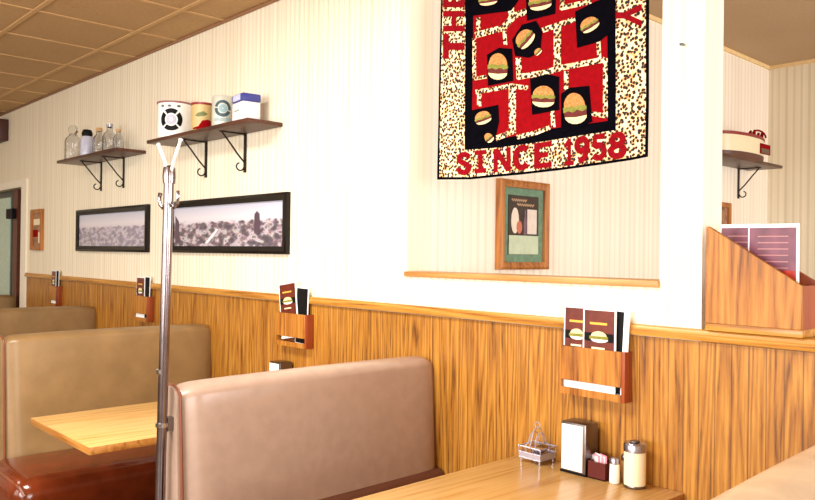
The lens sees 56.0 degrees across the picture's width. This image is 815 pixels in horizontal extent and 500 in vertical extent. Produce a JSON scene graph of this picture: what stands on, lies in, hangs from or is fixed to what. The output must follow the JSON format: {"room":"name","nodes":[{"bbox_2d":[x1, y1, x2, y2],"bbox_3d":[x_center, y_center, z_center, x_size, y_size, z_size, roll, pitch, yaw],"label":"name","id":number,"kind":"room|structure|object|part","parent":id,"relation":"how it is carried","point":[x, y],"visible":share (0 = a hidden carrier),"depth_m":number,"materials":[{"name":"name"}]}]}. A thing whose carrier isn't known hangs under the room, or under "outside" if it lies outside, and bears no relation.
{"room":"restaurant","nodes":[
{"label":"restaurant","id":0,"kind":"room"},
{"bbox_2d":[0,0,269,113],"bbox_3d":[-1.885,-1.312,1.309,5.200,0.080,13.500,1,0,-43],"label":"ceiling","id":1,"kind":"structure","parent":0,"point":[133,15],"depth_m":4.44,"materials":[{"name":"tile"}]},
{"bbox_2d":[0,0,223,111],"bbox_3d":[-1.885,-1.269,1.309,5.200,0.006,13.500,1,0,-43],"label":"trim","id":2,"kind":"structure","parent":1,"relation":"attached to","point":[38,8],"depth_m":4.43,"materials":[{"name":"paint"}]},
{"bbox_2d":[0,0,808,351],"bbox_3d":[0.042,0.042,3.119,0.120,2.800,13.500,1,0,-43],"label":"wall","id":3,"kind":"structure","parent":0,"point":[348,82],"depth_m":3.45,"materials":[{"name":"paint"}]},
{"bbox_2d":[0,119,8,142],"bbox_3d":[-3.547,-1.067,6.830,0.086,0.211,0.247,1,0,-43],"label":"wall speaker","id":4,"kind":"object","parent":3,"relation":"attached to","point":[4,123],"visible":1,"depth_m":6.80,"materials":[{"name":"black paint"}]},
{"bbox_2d":[0,178,27,307],"bbox_3d":[-3.519,0.401,7.205,0.536,2.030,1.290,1,0,-43],"label":"door frame","id":5,"kind":"structure","parent":3,"relation":"in","point":[13,204],"depth_m":6.96,"materials":[{"name":"paint"}]},
{"bbox_3d":[-3.856,0.337,7.265,0.008,1.650,0.522,1,0,-43],"label":"glass","id":6,"kind":"part","parent":5,"relation":"part of","materials":[{"name":"glass"}]},
{"bbox_2d":[30,209,43,249],"bbox_3d":[-3.072,-0.167,6.346,0.030,0.340,0.270,1,0,-43],"label":"picture","id":7,"kind":"object","parent":3,"relation":"attached to","point":[36,215],"visible":1,"depth_m":6.34,"materials":[{"name":"brown wood"}]},
{"bbox_2d":[33,213,39,245],"bbox_3d":[-3.065,-0.167,6.352,0.011,0.270,0.200,1,0,-43],"label":"photograph","id":8,"kind":"object","parent":7,"relation":"attached to","point":[36,216],"depth_m":6.36,"materials":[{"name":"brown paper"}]},
{"bbox_2d":[49,286,61,305],"bbox_3d":[-2.733,0.358,5.952,0.044,0.155,0.164,1,0,-43],"label":"rack","id":9,"kind":"object","parent":3,"relation":"attached to","point":[55,292],"visible":0.77,"depth_m":5.90,"materials":[{"name":"brown wood"}]},
{"bbox_3d":[-2.750,0.335,5.942,0.006,0.110,0.148,1,0,-43],"label":"panel","id":10,"kind":"part","parent":9,"relation":"part of","materials":[{"name":"brown wood"}]},
{"bbox_2d":[51,270,56,303],"bbox_3d":[-2.755,0.291,5.962,0.007,0.262,0.095,2,-1,-43],"label":"menu","id":11,"kind":"object","parent":9,"relation":"in","point":[54,273],"visible":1,"depth_m":5.95,"materials":[{"name":"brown paper"}]},
{"bbox_2d":[52,271,55,285],"bbox_3d":[-2.755,0.267,5.961,0.004,0.202,0.086,1,0,-43],"label":"print","id":12,"kind":"object","parent":11,"relation":"attached to","point":[53,272],"depth_m":5.95,"materials":[{"name":"brown paper"}]},
{"bbox_2d":[55,270,59,285],"bbox_3d":[-2.721,0.290,5.940,0.006,0.268,0.092,1,1,-43],"label":"menu","id":13,"kind":"object","parent":9,"relation":"in","point":[58,271],"visible":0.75,"depth_m":5.92,"materials":[{"name":"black paper"}]},
{"bbox_2d":[56,271,58,285],"bbox_3d":[-2.722,0.288,5.938,0.001,0.253,0.083,2,1,-43],"label":"print","id":14,"kind":"object","parent":13,"relation":"attached to","point":[57,275],"depth_m":5.92},
{"bbox_3d":[-2.682,0.358,5.896,0.044,0.155,0.012,1,0,-43],"label":"panel","id":15,"kind":"part","parent":9,"relation":"part of","materials":[{"name":"brown wood"}]},
{"bbox_2d":[57,147,145,190],"bbox_3d":[-2.088,-0.525,5.174,0.200,0.220,1.038,1,0,-43],"label":"wall shelf","id":16,"kind":"object","parent":3,"relation":"attached to","point":[115,153],"visible":1,"depth_m":5.10,"materials":[{"name":"brown wood"}]},
{"bbox_2d":[64,125,79,158],"bbox_3d":[-2.401,-0.767,5.499,0.112,0.258,0.112,1,0,-43],"label":"glass jar","id":17,"kind":"object","parent":16,"relation":"on","point":[72,142],"visible":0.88,"depth_m":5.46,"materials":[{"name":"white"}]},
{"bbox_2d":[80,129,92,154],"bbox_3d":[-2.219,-0.737,5.304,0.088,0.200,0.088,1,0,-43],"label":"bottle","id":18,"kind":"object","parent":16,"relation":"on","point":[87,135],"visible":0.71,"depth_m":5.27,"materials":[{"name":"black paint"}]},
{"bbox_2d":[92,127,102,152],"bbox_3d":[-2.073,-0.730,5.147,0.086,0.188,0.086,1,0,-43],"label":"glass jar","id":19,"kind":"object","parent":16,"relation":"on","point":[97,139],"visible":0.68,"depth_m":5.11,"materials":[{"name":"white"}]},
{"bbox_2d":[102,123,115,149],"bbox_3d":[-1.952,-0.732,5.018,0.090,0.194,0.090,1,0,-43],"label":"glass jar","id":20,"kind":"object","parent":16,"relation":"on","point":[107,138],"visible":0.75,"depth_m":4.98,"materials":[{"name":"white"}]},
{"bbox_2d":[113,129,123,147],"bbox_3d":[-1.853,-0.706,4.912,0.068,0.142,0.068,1,0,-43],"label":"glass jar","id":21,"kind":"object","parent":16,"relation":"on","point":[118,140],"visible":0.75,"depth_m":4.89,"materials":[{"name":"white"}]},
{"bbox_2d":[75,204,150,251],"bbox_3d":[-2.039,-0.140,5.241,0.028,0.302,1.215,1,0,-43],"label":"picture","id":22,"kind":"object","parent":3,"relation":"attached to","point":[122,228],"visible":1,"depth_m":5.18},
{"bbox_2d":[79,211,144,245],"bbox_3d":[-2.032,-0.139,5.247,0.010,0.226,1.139,1,0,-43],"label":"photograph","id":23,"kind":"object","parent":22,"relation":"attached to","point":[96,228],"depth_m":5.22},
{"bbox_2d":[0,0,278,115],"bbox_3d":[0.009,-1.231,3.079,0.014,0.016,13.500,1,0,-43],"label":"trim","id":24,"kind":"structure","parent":3,"relation":"attached to","point":[270,1],"depth_m":4.72,"materials":[{"name":"brown wood"}]},
{"bbox_2d":[133,295,153,321],"bbox_3d":[-1.650,0.366,4.792,0.044,0.155,0.201,1,0,-43],"label":"rack","id":25,"kind":"object","parent":3,"relation":"attached to","point":[142,305],"visible":0.98,"depth_m":4.73,"materials":[{"name":"brown wood"}]},
{"bbox_2d":[136,277,144,317],"bbox_3d":[-1.677,0.299,4.808,0.007,0.262,0.117,2,-1,-43],"label":"menu","id":26,"kind":"object","parent":25,"relation":"in","point":[140,280],"visible":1,"depth_m":4.80,"materials":[{"name":"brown paper"}]},
{"bbox_2d":[137,278,143,295],"bbox_3d":[-1.677,0.275,4.807,0.004,0.201,0.105,1,0,-43],"label":"print","id":27,"kind":"object","parent":26,"relation":"attached to","point":[140,281],"depth_m":4.81,"materials":[{"name":"brown paper"}]},
{"bbox_3d":[-1.667,0.343,4.782,0.006,0.110,0.185,1,0,-43],"label":"panel","id":28,"kind":"part","parent":25,"relation":"part of","materials":[{"name":"brown wood"}]},
{"bbox_2d":[144,276,150,317],"bbox_3d":[-1.625,0.298,4.766,0.006,0.268,0.092,1,1,-43],"label":"menu","id":29,"kind":"object","parent":25,"relation":"in","point":[147,279],"visible":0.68,"depth_m":4.75,"materials":[{"name":"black paper"}]},
{"bbox_3d":[-1.586,0.366,4.723,0.044,0.155,0.012,1,0,-43],"label":"panel","id":30,"kind":"part","parent":25,"relation":"part of","materials":[{"name":"brown wood"}]},
{"bbox_2d":[147,117,282,177],"bbox_3d":[-1.055,-0.516,4.069,0.200,0.220,1.092,1,0,-43],"label":"wall shelf","id":31,"kind":"object","parent":3,"relation":"attached to","point":[244,126],"visible":0.95,"depth_m":3.98,"materials":[{"name":"brown wood"}]},
{"bbox_2d":[157,100,191,137],"bbox_3d":[-1.323,-0.730,4.352,0.196,0.204,0.196,1,0,-43],"label":"tin","id":32,"kind":"object","parent":31,"relation":"on","point":[173,117],"visible":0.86,"depth_m":4.27,"materials":[{"name":"white metal"}]},
{"bbox_2d":[191,102,211,129],"bbox_3d":[-1.100,-0.705,4.106,0.118,0.157,0.118,1,0,-43],"label":"tin","id":33,"kind":"object","parent":31,"relation":"on","point":[201,112],"visible":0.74,"depth_m":4.06,"materials":[{"name":"yellow metal"}]},
{"bbox_2d":[212,95,232,124],"bbox_3d":[-0.952,-0.708,3.948,0.113,0.165,0.113,1,0,-43],"label":"tin","id":34,"kind":"object","parent":31,"relation":"on","point":[221,104],"visible":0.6,"depth_m":3.90,"materials":[{"name":"silver metal"}]},
{"bbox_2d":[232,92,260,120],"bbox_3d":[-0.797,-0.694,3.784,0.100,0.140,0.132,1,0,-36],"label":"box","id":35,"kind":"object","parent":31,"relation":"on","point":[245,105],"visible":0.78,"depth_m":3.74,"materials":[{"name":"white cardboard"}]},
{"bbox_3d":[-0.796,-0.744,3.785,0.099,0.040,0.132,1,0,-36],"label":"lid","id":36,"kind":"part","parent":35,"relation":"part of","materials":[{"name":"blue cardboard"}]},
{"bbox_2d":[172,192,290,253],"bbox_3d":[-0.995,-0.133,4.123,0.028,0.300,1.235,1,0,-43],"label":"picture","id":37,"kind":"object","parent":3,"relation":"attached to","point":[256,223],"visible":0.89,"depth_m":4.03},
{"bbox_2d":[174,200,282,245],"bbox_3d":[-0.988,-0.133,4.129,0.010,0.224,1.159,1,0,-43],"label":"photograph","id":38,"kind":"object","parent":37,"relation":"attached to","point":[217,222],"depth_m":4.08},
{"bbox_2d":[276,312,313,348],"bbox_3d":[-0.530,0.374,3.592,0.044,0.155,0.244,1,0,-43],"label":"rack","id":39,"kind":"object","parent":3,"relation":"attached to","point":[300,326],"visible":0.97,"depth_m":3.55,"materials":[{"name":"brown wood"}]},
{"bbox_3d":[-0.612,0.374,3.680,0.044,0.155,0.004,1,0,-43],"label":"panel","id":40,"kind":"part","parent":39,"relation":"part of","materials":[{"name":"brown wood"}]},
{"bbox_2d":[279,281,297,338],"bbox_3d":[-0.561,0.283,3.615,0.008,0.279,0.177,1,0,-43],"label":"menu","id":41,"kind":"object","parent":39,"relation":"in","point":[288,290],"visible":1,"depth_m":3.61,"materials":[{"name":"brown paper"}]},
{"bbox_2d":[279,283,295,313],"bbox_3d":[-0.564,0.260,3.616,0.004,0.215,0.154,1,0,-43],"label":"print","id":42,"kind":"object","parent":41,"relation":"attached to","point":[287,291],"depth_m":3.62,"materials":[{"name":"brown paper"}]},
{"bbox_3d":[-0.546,0.352,3.582,0.006,0.110,0.228,1,0,-43],"label":"panel","id":43,"kind":"part","parent":39,"relation":"part of","materials":[{"name":"brown wood"}]},
{"bbox_3d":[-0.518,0.368,3.609,0.004,0.143,0.228,1,0,-43],"label":"panel","id":44,"kind":"part","parent":39,"relation":"part of","materials":[{"name":"brown wood"}]},
{"bbox_2d":[295,287,308,343],"bbox_3d":[-0.489,0.307,3.551,0.006,0.268,0.092,1,1,-43],"label":"menu","id":45,"kind":"object","parent":39,"relation":"in","point":[302,292],"visible":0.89,"depth_m":3.54,"materials":[{"name":"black paper"}]},
{"bbox_3d":[-0.450,0.375,3.507,0.044,0.155,0.012,1,0,-43],"label":"panel","id":46,"kind":"part","parent":39,"relation":"part of","materials":[{"name":"brown wood"}]},
{"bbox_2d":[24,273,814,351],"bbox_3d":[0.719,0.241,2.385,0.166,0.034,11.502,1,0,-43],"label":"trim","id":47,"kind":"structure","parent":3,"relation":"attached to","point":[779,342],"depth_m":2.69,"materials":[{"name":"brown wood"}]},
{"bbox_2d":[705,227,814,337],"bbox_3d":[0.968,0.081,2.091,0.132,0.288,0.257,1,0,-43],"label":"rack","id":48,"kind":"object","parent":47,"relation":"on","point":[746,294],"visible":0.99,"depth_m":2.05,"materials":[{"name":"brown wood"}]},
{"bbox_2d":[720,224,747,249],"bbox_3d":[0.933,0.066,2.155,0.005,0.278,0.110,1,0,-43],"label":"menu","id":49,"kind":"object","parent":48,"relation":"in","point":[738,233],"visible":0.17,"depth_m":2.16,"materials":[{"name":"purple paper"}]},
{"bbox_3d":[0.929,0.214,2.055,0.030,0.020,0.257,1,0,-43],"label":"board","id":50,"kind":"part","parent":48,"relation":"part of","materials":[{"name":"brown wood"}]},
{"bbox_2d":[748,223,799,282],"bbox_3d":[0.984,0.067,2.064,0.005,0.276,0.133,1,0,-43],"label":"menu","id":51,"kind":"object","parent":48,"relation":"in","point":[778,245],"visible":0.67,"depth_m":2.05,"materials":[{"name":"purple paper"}]},
{"bbox_3d":[1.020,0.078,2.124,0.012,0.256,0.231,1,0,-43],"label":"panel","id":52,"kind":"part","parent":48,"relation":"part of","materials":[{"name":"brown wood"}]},
{"bbox_3d":[1.050,0.149,2.003,0.108,0.112,0.012,1,0,-43],"label":"panel","id":53,"kind":"part","parent":48,"relation":"part of","materials":[{"name":"brown wood"}]},
{"bbox_3d":[0.986,0.215,2.092,0.102,0.020,0.233,1,0,-43],"label":"board","id":54,"kind":"part","parent":48,"relation":"part of","materials":[{"name":"brown wood"}]},
{"bbox_2d":[26,277,814,499],"bbox_3d":[0.667,0.803,2.341,0.008,1.087,11.502,1,0,-43],"label":"paneling","id":55,"kind":"structure","parent":3,"relation":"attached to","point":[711,418],"depth_m":2.61,"materials":[{"name":"brown wood"}]},
{"bbox_2d":[404,271,659,287],"bbox_3d":[0.414,0.099,2.716,0.144,0.021,1.107,1,0,-43],"label":"trim","id":56,"kind":"structure","parent":3,"relation":"attached to","point":[633,282],"depth_m":2.58,"materials":[{"name":"brown wood"}]},
{"bbox_2d":[437,0,648,179],"bbox_3d":[0.453,-0.695,2.574,0.041,0.878,0.952,1,0,-43],"label":"quilt","id":57,"kind":"object","parent":3,"relation":"attached to","point":[526,86],"visible":1,"depth_m":2.56,"materials":[{"name":"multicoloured fabric"}]},
{"bbox_2d":[475,111,490,124],"bbox_3d":[0.269,-0.473,2.736,0.001,0.047,0.079,1,0,-43],"label":"print","id":58,"kind":"object","parent":57,"relation":"attached to","point":[481,117],"depth_m":2.74},
{"bbox_2d":[478,0,496,5],"bbox_3d":[0.286,-0.892,2.727,0.001,0.045,0.090,1,0,-43],"label":"print","id":59,"kind":"object","parent":57,"relation":"attached to","point":[480,2],"depth_m":2.73},
{"bbox_2d":[484,133,493,142],"bbox_3d":[0.289,-0.397,2.714,0.001,0.035,0.044,1,0,-43],"label":"print","id":60,"kind":"object","parent":57,"relation":"attached to","point":[488,137],"depth_m":2.71},
{"bbox_2d":[488,53,507,79],"bbox_3d":[0.317,-0.644,2.689,0.001,0.094,0.092,1,0,-43],"label":"print","id":61,"kind":"object","parent":57,"relation":"attached to","point":[497,62],"depth_m":2.69},
{"bbox_2d":[516,29,534,48],"bbox_3d":[0.400,-0.717,2.602,0.001,0.064,0.081,1,0,-43],"label":"print","id":62,"kind":"object","parent":57,"relation":"attached to","point":[525,38],"depth_m":2.60},
{"bbox_2d":[534,48,541,55],"bbox_3d":[0.436,-0.663,2.561,0.001,0.024,0.031,1,0,-43],"label":"print","id":63,"kind":"object","parent":57,"relation":"attached to","point":[537,51],"depth_m":2.56},
{"bbox_2d":[528,0,551,10],"bbox_3d":[0.442,-0.830,2.559,0.001,0.062,0.096,1,0,-43],"label":"print","id":64,"kind":"object","parent":57,"relation":"attached to","point":[533,5],"depth_m":2.56},
{"bbox_2d":[532,86,554,106],"bbox_3d":[0.451,-0.509,2.543,0.001,0.074,0.096,1,0,-43],"label":"print","id":65,"kind":"object","parent":57,"relation":"attached to","point":[542,96],"depth_m":2.54},
{"bbox_2d":[563,93,586,123],"bbox_3d":[0.535,-0.453,2.451,0.001,0.102,0.090,1,0,-43],"label":"print","id":66,"kind":"object","parent":57,"relation":"attached to","point":[574,104],"depth_m":2.45},
{"bbox_2d":[580,17,598,32],"bbox_3d":[0.574,-0.711,2.414,0.001,0.048,0.070,1,0,-43],"label":"print","id":67,"kind":"object","parent":57,"relation":"attached to","point":[587,24],"depth_m":2.41},
{"bbox_2d":[560,345,631,402],"bbox_3d":[0.587,0.384,2.397,0.044,0.153,0.234,1,0,-43],"label":"rack","id":68,"kind":"object","parent":3,"relation":"attached to","point":[587,365],"visible":0.98,"depth_m":2.37,"materials":[{"name":"brown wood"}]},
{"bbox_3d":[0.509,0.383,2.481,0.044,0.153,0.004,1,0,-43],"label":"panel","id":69,"kind":"part","parent":68,"relation":"part of","materials":[{"name":"brown wood"}]},
{"bbox_2d":[564,305,591,388],"bbox_3d":[0.540,0.313,2.442,0.007,0.268,0.100,2,-1,-43],"label":"menu","id":70,"kind":"object","parent":68,"relation":"in","point":[573,315],"visible":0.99,"depth_m":2.45,"materials":[{"name":"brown paper"}]},
{"bbox_2d":[565,307,582,346],"bbox_3d":[0.539,0.289,2.441,0.004,0.208,0.090,1,0,-43],"label":"print","id":71,"kind":"object","parent":70,"relation":"attached to","point":[573,315],"depth_m":2.45,"materials":[{"name":"brown paper"}]},
{"bbox_3d":[0.571,0.361,2.387,0.006,0.108,0.218,1,0,-43],"label":"panel","id":72,"kind":"part","parent":68,"relation":"part of","materials":[{"name":"brown wood"}]},
{"bbox_2d":[582,307,616,393],"bbox_3d":[0.594,0.315,2.376,0.007,0.266,0.118,2,-1,-43],"label":"menu","id":73,"kind":"object","parent":68,"relation":"in","point":[599,325],"visible":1,"depth_m":2.37,"materials":[{"name":"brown paper"}]},
{"bbox_2d":[584,310,614,350],"bbox_3d":[0.593,0.290,2.375,0.004,0.204,0.106,1,0,-43],"label":"print","id":74,"kind":"object","parent":73,"relation":"attached to","point":[599,325],"depth_m":2.37,"materials":[{"name":"brown paper"}]},
{"bbox_2d":[616,310,625,394],"bbox_3d":[0.639,0.317,2.345,0.006,0.266,0.058,1,0,-43],"label":"menu","id":75,"kind":"object","parent":68,"relation":"in","point":[620,314],"visible":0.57,"depth_m":2.33,"materials":[{"name":"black paper"}]},
{"bbox_2d":[620,312,630,394],"bbox_3d":[0.658,0.318,2.316,0.005,0.263,0.030,1,0,-43],"label":"menu","id":76,"kind":"object","parent":68,"relation":"in","point":[626,314],"visible":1,"depth_m":2.31,"materials":[{"name":"white paper"}]},
{"bbox_3d":[0.663,0.384,2.316,0.044,0.153,0.012,1,0,-43],"label":"panel","id":77,"kind":"part","parent":68,"relation":"part of","materials":[{"name":"brown wood"}]},
{"bbox_2d":[649,14,814,69],"bbox_3d":[3.650,-1.306,1.860,3.400,0.025,6.749,1,0,-43],"label":"trim","id":78,"kind":"structure","parent":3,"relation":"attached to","point":[651,17],"depth_m":5.27,"materials":[{"name":"brown wood"}]},
{"bbox_2d":[428,0,768,278],"bbox_3d":[1.295,0.034,4.356,3.400,2.860,0.100,1,0,-43],"label":"wall","id":79,"kind":"structure","parent":0,"point":[605,218],"depth_m":4.04,"materials":[{"name":"paint"}]},
{"bbox_2d":[495,178,549,269],"bbox_3d":[0.541,-0.115,3.559,0.365,0.410,0.035,1,0,-43],"label":"print","id":80,"kind":"object","parent":79,"relation":"attached to","point":[522,230],"visible":1,"depth_m":3.55,"materials":[{"name":"brown wood"}]},
{"bbox_2d":[721,202,731,224],"bbox_3d":[1.960,-0.098,4.888,0.435,0.425,0.030,1,0,-43],"label":"picture","id":81,"kind":"object","parent":79,"relation":"attached to","point":[726,218],"visible":0.13,"depth_m":5.00,"materials":[{"name":"brown wood"}]},
{"bbox_2d":[721,207,726,224],"bbox_3d":[1.954,-0.098,4.895,0.375,0.365,0.010,1,0,-43],"label":"photograph","id":82,"kind":"object","parent":81,"relation":"attached to","point":[724,209],"depth_m":4.99},
{"bbox_2d":[722,152,782,198],"bbox_3d":[2.055,-0.459,4.840,1.000,0.220,0.225,1,0,-43],"label":"wall shelf","id":83,"kind":"object","parent":79,"relation":"attached to","point":[729,160],"visible":0.5,"depth_m":4.95,"materials":[{"name":"brown wood"}]},
{"bbox_2d":[722,129,769,160],"bbox_3d":[2.118,-0.671,4.894,0.620,0.206,0.205,1,0,-43],"label":"tin","id":84,"kind":"object","parent":83,"relation":"on","point":[750,145],"visible":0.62,"depth_m":4.75,"materials":[{"name":"beige metal"}]},
{"bbox_2d":[624,451,645,486],"bbox_3d":[0.669,0.641,2.252,0.063,0.108,0.063,1,0,-43],"label":"sugar","id":85,"kind":"object","parent":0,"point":[634,461],"depth_m":2.23,"materials":[{"name":"white food"}]},
{"bbox_2d":[649,0,814,65],"bbox_3d":[3.650,-1.348,1.860,3.400,0.060,6.749,1,0,-43],"label":"ceiling","id":86,"kind":"structure","parent":0,"point":[769,32],"depth_m":4.57,"materials":[{"name":"tile"}]},
{"bbox_2d":[767,63,814,279],"bbox_3d":[4.877,0.073,3.085,0.100,2.860,6.849,1,0,-43],"label":"wall","id":87,"kind":"structure","parent":0,"point":[791,108],"depth_m":5.35,"materials":[{"name":"paint"}]},
{"bbox_3d":[-0.634,1.470,2.497,8.720,0.080,13.500,1,0,-43],"label":"floor","id":88,"kind":"structure","parent":0,"visible":0},
{"bbox_2d":[0,295,15,307],"bbox_3d":[-3.903,0.895,6.391,1.144,1.024,1.141,1,0,-43],"label":"bench","id":89,"kind":"object","parent":88,"relation":"on","point":[6,301],"visible":0.12,"depth_m":6.69,"materials":[{"name":"beige leather"}]},
{"bbox_2d":[0,306,95,336],"bbox_3d":[-2.654,0.900,5.054,1.144,1.034,1.141,1,0,-43],"label":"bench","id":90,"kind":"object","parent":88,"relation":"on","point":[22,320],"visible":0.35,"depth_m":5.16,"materials":[{"name":"beige leather"}]},
{"bbox_2d":[31,402,156,454],"bbox_3d":[-0.905,1.055,3.212,1.090,0.750,0.620,1,0,-43],"label":"table","id":91,"kind":"object","parent":88,"relation":"on","point":[105,430],"visible":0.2,"depth_m":2.92,"materials":[{"name":"brown wood"}]},
{"bbox_2d":[269,360,291,370],"bbox_3d":[-0.602,0.607,3.630,0.073,0.158,0.094,1,0,-43],"label":"napkin dispenser","id":92,"kind":"object","parent":91,"relation":"on","point":[276,364],"visible":0.41,"depth_m":3.60,"materials":[{"name":"metal"}]},
{"bbox_2d":[0,324,210,499],"bbox_3d":[-1.534,0.910,3.855,1.144,1.030,1.141,1,0,-43],"label":"bench","id":93,"kind":"object","parent":88,"relation":"on","point":[56,372],"visible":0.59,"depth_m":3.58,"materials":[{"name":"beige leather"}]},
{"bbox_3d":[-1.881,0.709,3.530,0.018,0.620,0.164,1,0,-43],"label":"panel","id":94,"kind":"part","parent":93,"relation":"part of","materials":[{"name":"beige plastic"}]},
{"bbox_2d":[0,444,155,499],"bbox_3d":[-1.313,1.052,3.615,1.144,0.230,0.485,1,0,-43],"label":"seat cushion","id":95,"kind":"object","parent":93,"relation":"on","point":[53,471],"depth_m":3.33,"materials":[{"name":"red leather"}]},
{"bbox_2d":[155,138,182,499],"bbox_3d":[-0.695,0.556,2.218,0.147,1.744,0.066,1,0,32],"label":"pole","id":96,"kind":"object","parent":88,"relation":"on","point":[164,424],"visible":1,"depth_m":2.21,"materials":[{"name":"silver metal"}]},
{"bbox_2d":[166,356,443,499],"bbox_3d":[-0.356,0.916,2.593,1.144,1.036,1.141,1,0,-43],"label":"bench","id":97,"kind":"object","parent":88,"relation":"on","point":[357,429],"visible":0.9,"depth_m":2.50,"materials":[{"name":"beige leather"}]},
{"bbox_3d":[-0.702,0.715,2.268,0.018,0.626,0.164,1,0,-43],"label":"panel","id":98,"kind":"part","parent":97,"relation":"part of","materials":[{"name":"beige plastic"}]},
{"bbox_2d":[353,455,683,499],"bbox_3d":[0.199,1.064,2.038,1.080,0.750,0.577,1,0,-43],"label":"table","id":99,"kind":"object","parent":88,"relation":"on","point":[511,478],"visible":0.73,"depth_m":2.23,"materials":[{"name":"brown wood"}]},
{"bbox_2d":[518,422,556,465],"bbox_3d":[0.426,0.628,2.517,0.088,0.130,0.094,1,0,-43],"label":"stand","id":100,"kind":"object","parent":99,"relation":"on","point":[539,458],"visible":0.95,"depth_m":2.50,"materials":[{"name":"metal"}]},
{"bbox_2d":[531,442,542,447],"bbox_3d":[0.427,0.652,2.546,0.032,0.014,0.034,1,0,-43],"label":"tub","id":101,"kind":"object","parent":100,"relation":"in","point":[532,444],"visible":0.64,"depth_m":2.54,"materials":[{"name":"orange plastic"}]},
{"bbox_2d":[534,447,545,453],"bbox_3d":[0.427,0.652,2.490,0.032,0.014,0.034,1,0,-43],"label":"tub","id":102,"kind":"object","parent":100,"relation":"in","point":[539,448],"visible":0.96,"depth_m":2.49,"materials":[{"name":"plastic"}]},
{"bbox_2d":[560,418,597,476],"bbox_3d":[0.537,0.615,2.397,0.073,0.158,0.094,1,0,-43],"label":"napkin dispenser","id":103,"kind":"object","parent":99,"relation":"on","point":[579,437],"visible":0.94,"depth_m":2.37,"materials":[{"name":"metal"}]},
{"bbox_2d":[588,459,609,481],"bbox_3d":[0.591,0.668,2.336,0.054,0.052,0.060,1,0,-43],"label":"caddy","id":104,"kind":"object","parent":99,"relation":"on","point":[596,470],"visible":0.7,"depth_m":2.31,"materials":[{"name":"red plastic"}]},
{"bbox_2d":[592,454,597,461],"bbox_3d":[0.576,0.661,2.351,0.002,0.060,0.036,1,0,-16],"label":"packet","id":105,"kind":"object","parent":104,"relation":"in","point":[594,457],"visible":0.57,"depth_m":2.35,"materials":[{"name":"white paper"}]},
{"bbox_2d":[609,456,619,483],"bbox_3d":[0.619,0.657,2.288,0.031,0.076,0.031,1,0,-43],"label":"salt shaker","id":106,"kind":"object","parent":99,"relation":"on","point":[614,470],"visible":1,"depth_m":2.27,"materials":[{"name":"glass"}]},
{"bbox_3d":[0.619,0.628,2.288,0.030,0.019,0.030,1,0,-43],"label":"metal lid","id":107,"kind":"part","parent":106,"relation":"part of","materials":[{"name":"metal"}]},
{"bbox_2d":[621,453,623,480],"bbox_3d":[0.661,0.655,2.313,0.031,0.080,0.031,1,0,-43],"label":"pepper shaker","id":108,"kind":"object","parent":99,"relation":"on","point":[622,455],"visible":0.39,"depth_m":2.31,"materials":[{"name":"glass"}]},
{"bbox_2d":[623,439,646,489],"bbox_3d":[0.669,0.628,2.252,0.066,0.135,0.066,1,0,-43],"label":"jar","id":109,"kind":"object","parent":99,"relation":"on","point":[635,451],"visible":1,"depth_m":2.23,"materials":[{"name":"glass"}]},
{"bbox_3d":[0.669,0.578,2.252,0.066,0.026,0.066,1,0,-43],"label":"steel lid","id":110,"kind":"part","parent":109,"relation":"part of","materials":[{"name":"silver metal"}]},
{"bbox_2d":[711,445,814,499],"bbox_3d":[0.572,0.920,1.588,0.688,1.042,1.144,0,0,45],"label":"bench","id":111,"kind":"object","parent":88,"relation":"on","point":[793,478],"visible":1,"depth_m":1.32,"materials":[{"name":"beige leather"}]}
]}

